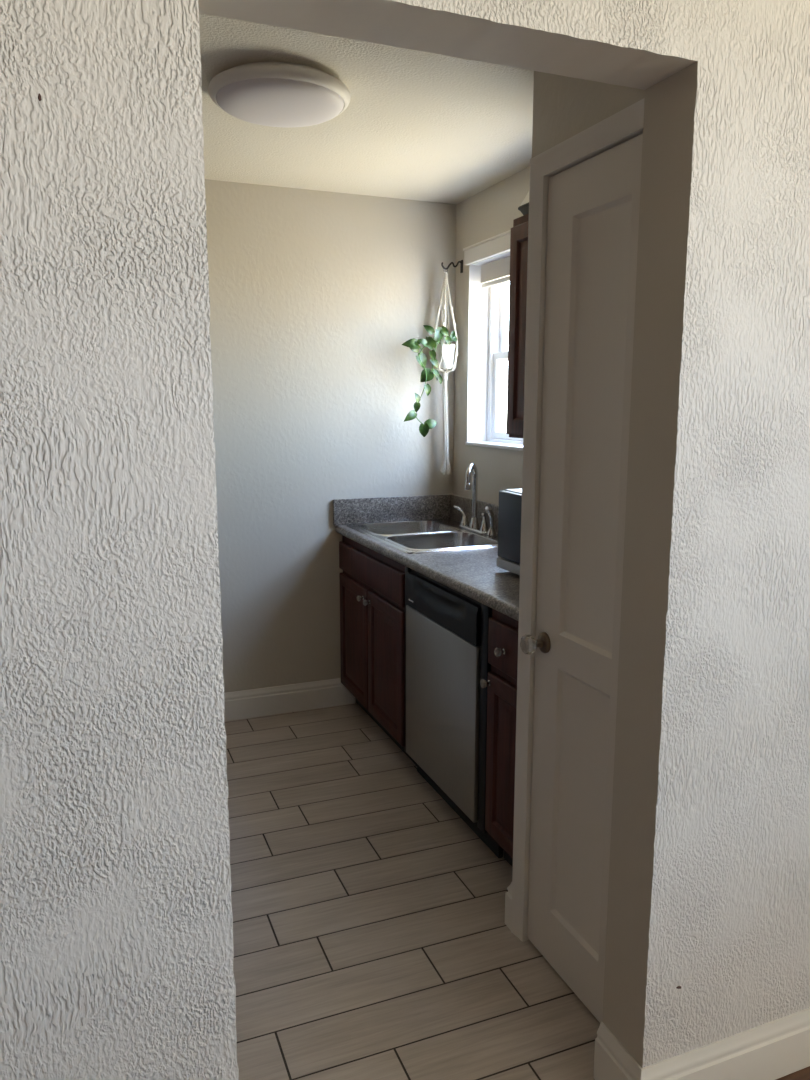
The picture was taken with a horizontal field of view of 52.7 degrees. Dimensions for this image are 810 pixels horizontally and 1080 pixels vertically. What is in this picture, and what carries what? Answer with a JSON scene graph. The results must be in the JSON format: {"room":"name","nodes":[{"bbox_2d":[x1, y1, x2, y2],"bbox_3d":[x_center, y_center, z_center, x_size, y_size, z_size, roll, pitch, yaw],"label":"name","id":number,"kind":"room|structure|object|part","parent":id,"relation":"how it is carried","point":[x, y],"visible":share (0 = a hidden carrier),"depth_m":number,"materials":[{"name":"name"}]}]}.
{"room":"living or dining room","nodes":[
{"label":"living or dining room","id":0,"kind":"room"},
{"bbox_2d":[205,179,455,701],"bbox_3d":[-1.056,-0.344,3.745,3.127,2.558,0.200,-4,10,-22],"label":"wall","id":1,"kind":"structure","parent":0,"point":[316,296],"depth_m":3.85,"materials":[{"name":"beige paint"}]},
{"bbox_2d":[224,678,354,721],"bbox_3d":[-1.269,0.824,3.735,2.185,0.136,0.017,-4,10,-22],"label":"baseboard","id":2,"kind":"structure","parent":1,"relation":"attached to","point":[251,703],"depth_m":4.00,"materials":[{"name":"white paint"}]},
{"bbox_2d":[333,494,450,525],"bbox_3d":[-0.058,-0.151,4.060,0.622,0.126,0.019,-4,10,-22],"label":"backsplash","id":3,"kind":"structure","parent":1,"relation":"attached to","point":[423,507],"depth_m":4.05,"materials":[{"name":"grey stone"}]},
{"bbox_2d":[199,13,533,203],"bbox_3d":[-0.603,-1.400,2.424,3.127,0.060,2.632,-4,10,-22],"label":"ceiling","id":4,"kind":"structure","parent":0,"point":[415,125],"depth_m":2.83,"materials":[{"name":"beige paint"}]},
{"bbox_2d":[208,61,350,127],"bbox_3d":[-0.379,-1.337,2.484,0.426,0.082,0.426,-4,10,-22],"label":"ceiling light","id":5,"kind":"object","parent":4,"relation":"attached to","point":[266,93],"visible":1,"depth_m":2.38,"materials":[{"name":"white glass"}]},
{"bbox_2d":[216,78,343,127],"bbox_3d":[-0.379,-1.314,2.488,0.385,0.037,0.385,-4,10,-22],"label":"diffuser","id":6,"kind":"object","parent":5,"relation":"attached to","point":[272,102],"depth_m":2.40,"materials":[{"name":"white glass"}]},
{"bbox_2d":[0,0,809,1079],"bbox_3d":[0.084,0.038,1.430,6.400,2.448,0.139,-4,10,-22],"label":"wall","id":7,"kind":"structure","parent":0,"point":[117,954],"depth_m":1.26,"materials":[{"name":"white paint"}]},
{"bbox_2d":[593,1008,809,1079],"bbox_3d":[1.755,1.071,2.271,2.804,0.136,0.156,-4,10,-22],"label":"baseboard","id":8,"kind":"structure","parent":7,"relation":"attached to","point":[778,1048],"depth_m":1.79,"materials":[{"name":"white paint"}]},
{"bbox_2d":[453,166,529,504],"bbox_3d":[0.791,-0.231,3.076,0.200,2.558,2.432,-4,10,-22],"label":"wall","id":9,"kind":"structure","parent":0,"point":[490,212],"depth_m":3.91,"materials":[{"name":"beige paint"}]},
{"bbox_2d":[441,260,462,272],"bbox_3d":[0.224,-1.313,3.912,0.110,0.060,0.024,-4,10,-22],"label":"wall hook","id":10,"kind":"object","parent":9,"relation":"attached to","point":[460,261],"visible":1,"depth_m":3.92,"materials":[{"name":"grey metal"}]},
{"bbox_2d":[433,267,457,474],"bbox_3d":[0.194,-0.814,3.983,0.105,0.991,0.105,-6,11,-33],"label":"hanger","id":11,"kind":"object","parent":10,"relation":"hanging from","point":[445,293],"visible":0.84,"depth_m":3.96,"materials":[{"name":"white fabric"}]},
{"bbox_2d":[402,325,456,436],"bbox_3d":[0.130,-0.756,3.914,0.119,0.523,0.302,9,13,43],"label":"pothos","id":12,"kind":"object","parent":11,"relation":"in","point":[427,374],"visible":0.94,"depth_m":3.88,"materials":[{"name":"green plant"}]},
{"bbox_2d":[435,344,454,368],"bbox_3d":[0.194,-0.890,3.971,0.102,0.114,0.102,-4,10,-22],"label":"pot","id":13,"kind":"object","parent":11,"relation":"in","point":[449,349],"depth_m":3.93,"materials":[{"name":"white ceramic"}]},
{"bbox_3d":[0.223,-1.315,3.912,0.109,0.045,0.008,-4,10,-22],"label":"scroll arm","id":14,"kind":"part","parent":10,"relation":"part of","materials":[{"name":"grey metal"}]},
{"bbox_3d":[0.273,-1.316,3.932,0.004,0.060,0.024,-4,10,-22],"label":"mount plate","id":15,"kind":"part","parent":10,"relation":"part of","materials":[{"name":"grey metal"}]},
{"bbox_2d":[450,494,498,532],"bbox_3d":[0.586,-0.028,3.326,0.019,0.126,1.879,-4,10,-22],"label":"backsplash","id":16,"kind":"structure","parent":9,"relation":"attached to","point":[465,503],"depth_m":3.97,"materials":[{"name":"grey stone"}]},
{"bbox_2d":[463,230,522,450],"bbox_3d":[0.551,-0.854,3.532,0.222,0.921,0.953,-4,10,-22],"label":"window","id":17,"kind":"structure","parent":9,"relation":"in","point":[497,437],"depth_m":3.91,"materials":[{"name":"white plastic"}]},
{"bbox_3d":[0.462,-1.265,3.428,0.030,0.077,0.953,-4,10,-22],"label":"head casing","id":18,"kind":"part","parent":17,"relation":"part of","materials":[{"name":"white paint"}]},
{"bbox_3d":[0.511,-0.409,3.612,0.117,0.016,0.877,-4,10,-22],"label":"sill","id":19,"kind":"part","parent":17,"relation":"part of","materials":[{"name":"white plastic"}]},
{"bbox_2d":[480,256,509,287],"bbox_3d":[0.545,-1.179,3.489,0.070,0.105,0.841,-4,10,-22],"label":"roller blind","id":20,"kind":"object","parent":17,"relation":"attached to","point":[496,272],"visible":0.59,"depth_m":3.72,"materials":[{"name":"grey fabric"}]},
{"bbox_3d":[0.619,-1.006,3.556,0.028,0.410,0.817,-4,10,-22],"label":"sash","id":21,"kind":"part","parent":17,"relation":"part of","materials":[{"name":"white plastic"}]},
{"bbox_3d":[0.606,-0.823,3.582,0.086,0.837,0.873,-4,10,-22],"label":"frame","id":22,"kind":"part","parent":17,"relation":"part of","materials":[{"name":"white plastic"}]},
{"bbox_3d":[0.590,-0.639,3.606,0.028,0.410,0.817,-4,10,-22],"label":"sash","id":23,"kind":"part","parent":17,"relation":"part of","materials":[{"name":"white plastic"}]},
{"bbox_2d":[506,213,528,437],"bbox_3d":[0.654,-0.707,2.654,0.305,0.768,0.790,-4,10,-22],"label":"upper cabinet","id":24,"kind":"object","parent":9,"relation":"attached to","point":[518,237],"visible":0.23,"depth_m":2.89,"materials":[{"name":"brown wood"}]},
{"bbox_2d":[518,192,528,214],"bbox_3d":[0.449,-1.192,2.839,0.084,0.126,0.084,-4,10,-22],"label":"lantern","id":25,"kind":"object","parent":24,"relation":"on","point":[524,207],"visible":0.15,"depth_m":2.84,"materials":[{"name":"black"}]},
{"bbox_3d":[0.449,-1.192,2.839,0.074,0.054,0.074,-4,10,-22],"label":"lamp shade","id":26,"kind":"part","parent":25,"relation":"part of","materials":[{"name":"white"}]},
{"bbox_2d":[224,702,809,1079],"bbox_3d":[0.449,1.425,0.734,6.400,0.060,6.974,-4,10,-22],"label":"floor","id":27,"kind":"structure","parent":0,"point":[372,940],"depth_m":2.34,"materials":[{"name":"beige tile"}]},
{"bbox_2d":[339,535,416,765],"bbox_3d":[0.103,0.443,3.773,0.645,0.875,0.847,-4,10,-22],"label":"base cabinet","id":28,"kind":"object","parent":27,"relation":"on","point":[372,584],"visible":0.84,"depth_m":3.59,"materials":[{"name":"brown wood"}]},
{"bbox_3d":[-0.238,0.469,3.873,0.020,0.564,0.410,-4,10,-22],"label":"door","id":29,"kind":"part","parent":28,"relation":"part of","materials":[{"name":"brown wood"}]},
{"bbox_3d":[-0.202,0.261,3.677,0.031,0.028,0.030,-4,10,-22],"label":"knob","id":30,"kind":"part","parent":28,"relation":"part of","materials":[{"name":"clear glass"}]},
{"bbox_3d":[-0.169,0.275,3.595,0.031,0.028,0.030,-4,10,-22],"label":"knob","id":31,"kind":"part","parent":28,"relation":"part of","materials":[{"name":"clear glass"}]},
{"bbox_3d":[-0.159,0.137,3.617,0.020,0.133,0.836,-4,10,-22],"label":"false drawer","id":32,"kind":"part","parent":28,"relation":"part of","materials":[{"name":"brown wood"}]},
{"bbox_3d":[-0.082,0.534,3.486,0.020,0.564,0.418,-4,10,-22],"label":"door","id":33,"kind":"part","parent":28,"relation":"part of","materials":[{"name":"brown wood"}]},
{"bbox_2d":[333,494,519,620],"bbox_3d":[0.297,0.009,3.215,0.642,0.164,1.879,-4,10,-22],"label":"countertop","id":34,"kind":"structure","parent":28,"relation":"on","point":[475,573],"depth_m":3.29,"materials":[{"name":"grey stone"}]},
{"bbox_2d":[346,519,497,553],"bbox_3d":[0.117,0.058,3.698,0.555,0.186,0.825,-4,10,-22],"label":"sink","id":35,"kind":"object","parent":34,"relation":"in","point":[432,535],"visible":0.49,"depth_m":3.69,"materials":[{"name":"silver metal"}]},
{"bbox_2d":[358,521,457,533],"bbox_3d":[0.010,0.031,3.865,0.406,0.183,0.358,-4,10,-22],"label":"basin","id":36,"kind":"object","parent":35,"relation":"in","point":[398,527],"depth_m":4.01,"materials":[{"name":"silver metal"}]},
{"bbox_2d":[387,532,497,548],"bbox_3d":[0.157,0.092,3.502,0.406,0.183,0.362,-4,10,-22],"label":"basin","id":37,"kind":"object","parent":35,"relation":"in","point":[441,540],"depth_m":3.65,"materials":[{"name":"silver metal"}]},
{"bbox_2d":[485,506,495,535],"bbox_3d":[0.379,-0.086,3.618,0.054,0.130,0.042,-4,10,-22],"label":"sprayer","id":38,"kind":"object","parent":35,"relation":"on","point":[491,532],"visible":1,"depth_m":3.61,"materials":[{"name":"silver metal"}]},
{"bbox_2d":[487,528,495,535],"bbox_3d":[0.385,-0.037,3.628,0.042,0.030,0.042,-4,10,-22],"label":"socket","id":39,"kind":"object","parent":38,"relation":"attached to","point":[491,532],"depth_m":3.61,"materials":[{"name":"silver metal"}]},
{"bbox_2d":[454,463,488,533],"bbox_3d":[0.294,-0.199,3.739,0.112,0.312,0.302,-4,10,-22],"label":"faucet","id":40,"kind":"object","parent":34,"relation":"on","point":[474,525],"visible":0.97,"depth_m":3.73,"materials":[{"name":"silver metal"}]},
{"bbox_3d":[0.269,-0.118,3.870,0.080,0.088,0.042,8,12,40],"label":"handle","id":41,"kind":"part","parent":40,"relation":"part of","materials":[{"name":"silver metal"}]},
{"bbox_3d":[0.306,-0.199,3.707,0.046,0.301,0.136,3,10,18],"label":"spout","id":42,"kind":"part","parent":40,"relation":"part of","materials":[{"name":"silver metal"}]},
{"bbox_3d":[0.320,-0.052,3.774,0.054,0.012,0.260,-4,10,-22],"label":"plate","id":43,"kind":"part","parent":40,"relation":"part of","materials":[{"name":"silver metal"}]},
{"bbox_3d":[0.356,-0.082,3.656,0.042,0.088,0.080,1,9,5],"label":"handle","id":44,"kind":"part","parent":40,"relation":"part of","materials":[{"name":"silver metal"}]},
{"bbox_2d":[497,489,521,574],"bbox_3d":[0.573,-0.007,2.703,0.352,0.288,0.485,-4,10,-22],"label":"microwave","id":45,"kind":"object","parent":34,"relation":"on","point":[510,500],"visible":0.24,"depth_m":2.78,"materials":[{"name":"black metal"}]},
{"bbox_3d":[0.422,0.114,2.661,0.026,0.035,0.485,-4,10,-22],"label":"trim","id":46,"kind":"part","parent":45,"relation":"part of","materials":[{"name":"silver metal"}]},
{"bbox_2d":[405,566,502,857],"bbox_3d":[0.392,0.564,3.058,0.592,0.870,0.705,-4,10,-22],"label":"dishwasher","id":47,"kind":"object","parent":27,"relation":"on","point":[446,629],"visible":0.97,"depth_m":2.87,"materials":[{"name":"silver metal"}]},
{"bbox_3d":[0.011,0.483,3.257,0.014,0.768,0.033,-4,10,-22],"label":"trim","id":48,"kind":"part","parent":47,"relation":"part of","materials":[{"name":"black plastic"}]},
{"bbox_3d":[0.127,0.600,2.966,0.024,0.610,0.610,-4,10,-22],"label":"door panel","id":49,"kind":"part","parent":47,"relation":"part of","materials":[{"name":"silver metal"}]},
{"bbox_3d":[0.127,0.233,2.905,0.026,0.126,0.610,-4,10,-22],"label":"control panel","id":50,"kind":"part","parent":47,"relation":"part of","materials":[{"name":"black plastic"}]},
{"bbox_3d":[0.189,0.954,3.041,0.017,0.106,0.705,-4,10,-22],"label":"kick plate","id":51,"kind":"part","parent":47,"relation":"part of","materials":[{"name":"black metal"}]},
{"bbox_3d":[0.258,0.585,2.650,0.014,0.768,0.050,-4,10,-22],"label":"trim","id":52,"kind":"part","parent":47,"relation":"part of","materials":[{"name":"black plastic"}]},
{"bbox_2d":[480,609,518,866],"bbox_3d":[0.584,0.641,2.587,0.645,0.875,0.317,-4,10,-22],"label":"base cabinet","id":53,"kind":"object","parent":27,"relation":"on","point":[503,629],"visible":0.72,"depth_m":2.52,"materials":[{"name":"brown wood"}]},
{"bbox_3d":[0.252,0.449,2.560,0.031,0.028,0.030,-4,10,-22],"label":"knob","id":54,"kind":"part","parent":53,"relation":"part of","materials":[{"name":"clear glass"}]},
{"bbox_3d":[0.285,0.337,2.457,0.031,0.028,0.030,-4,10,-22],"label":"knob","id":55,"kind":"part","parent":53,"relation":"part of","materials":[{"name":"clear glass"}]},
{"bbox_3d":[0.312,0.698,2.517,0.020,0.537,0.240,-4,10,-22],"label":"door","id":56,"kind":"part","parent":53,"relation":"part of","materials":[{"name":"brown wood"}]},
{"bbox_3d":[0.312,0.333,2.456,0.020,0.148,0.240,-4,10,-22],"label":"drawer","id":57,"kind":"part","parent":53,"relation":"part of","materials":[{"name":"brown wood"}]},
{"bbox_2d":[532,71,644,157],"bbox_3d":[0.733,-0.065,2.051,0.682,2.448,0.547,-4,10,-22],"label":"wall","id":58,"kind":"structure","parent":0,"point":[564,107],"depth_m":1.87,"materials":[{"name":"beige paint"}]},
{"bbox_2d":[505,882,511,929],"bbox_3d":[0.334,1.052,2.371,0.077,0.136,0.040,-4,10,-22],"label":"baseboard","id":59,"kind":"structure","parent":58,"relation":"attached to","point":[508,895],"depth_m":2.36,"materials":[{"name":"white paint"}]},
{"bbox_2d":[511,98,644,941],"bbox_3d":[0.457,0.132,1.958,0.117,2.088,0.522,-4,10,-22],"label":"trim","id":60,"kind":"structure","parent":58,"relation":"attached to","point":[626,124],"depth_m":2.09,"materials":[{"name":"white paint"}]},
{"bbox_2d":[520,133,642,1022],"bbox_3d":[0.416,0.159,1.923,0.102,2.022,0.460,-4,10,-22],"label":"door","id":61,"kind":"structure","parent":58,"relation":"in","point":[594,203],"depth_m":1.96,"materials":[{"name":"white paint"}]},
{"bbox_3d":[0.319,0.269,2.101,0.040,0.053,0.053,-4,10,-22],"label":"knob","id":62,"kind":"part","parent":61,"relation":"part of","materials":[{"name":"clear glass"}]}
]}

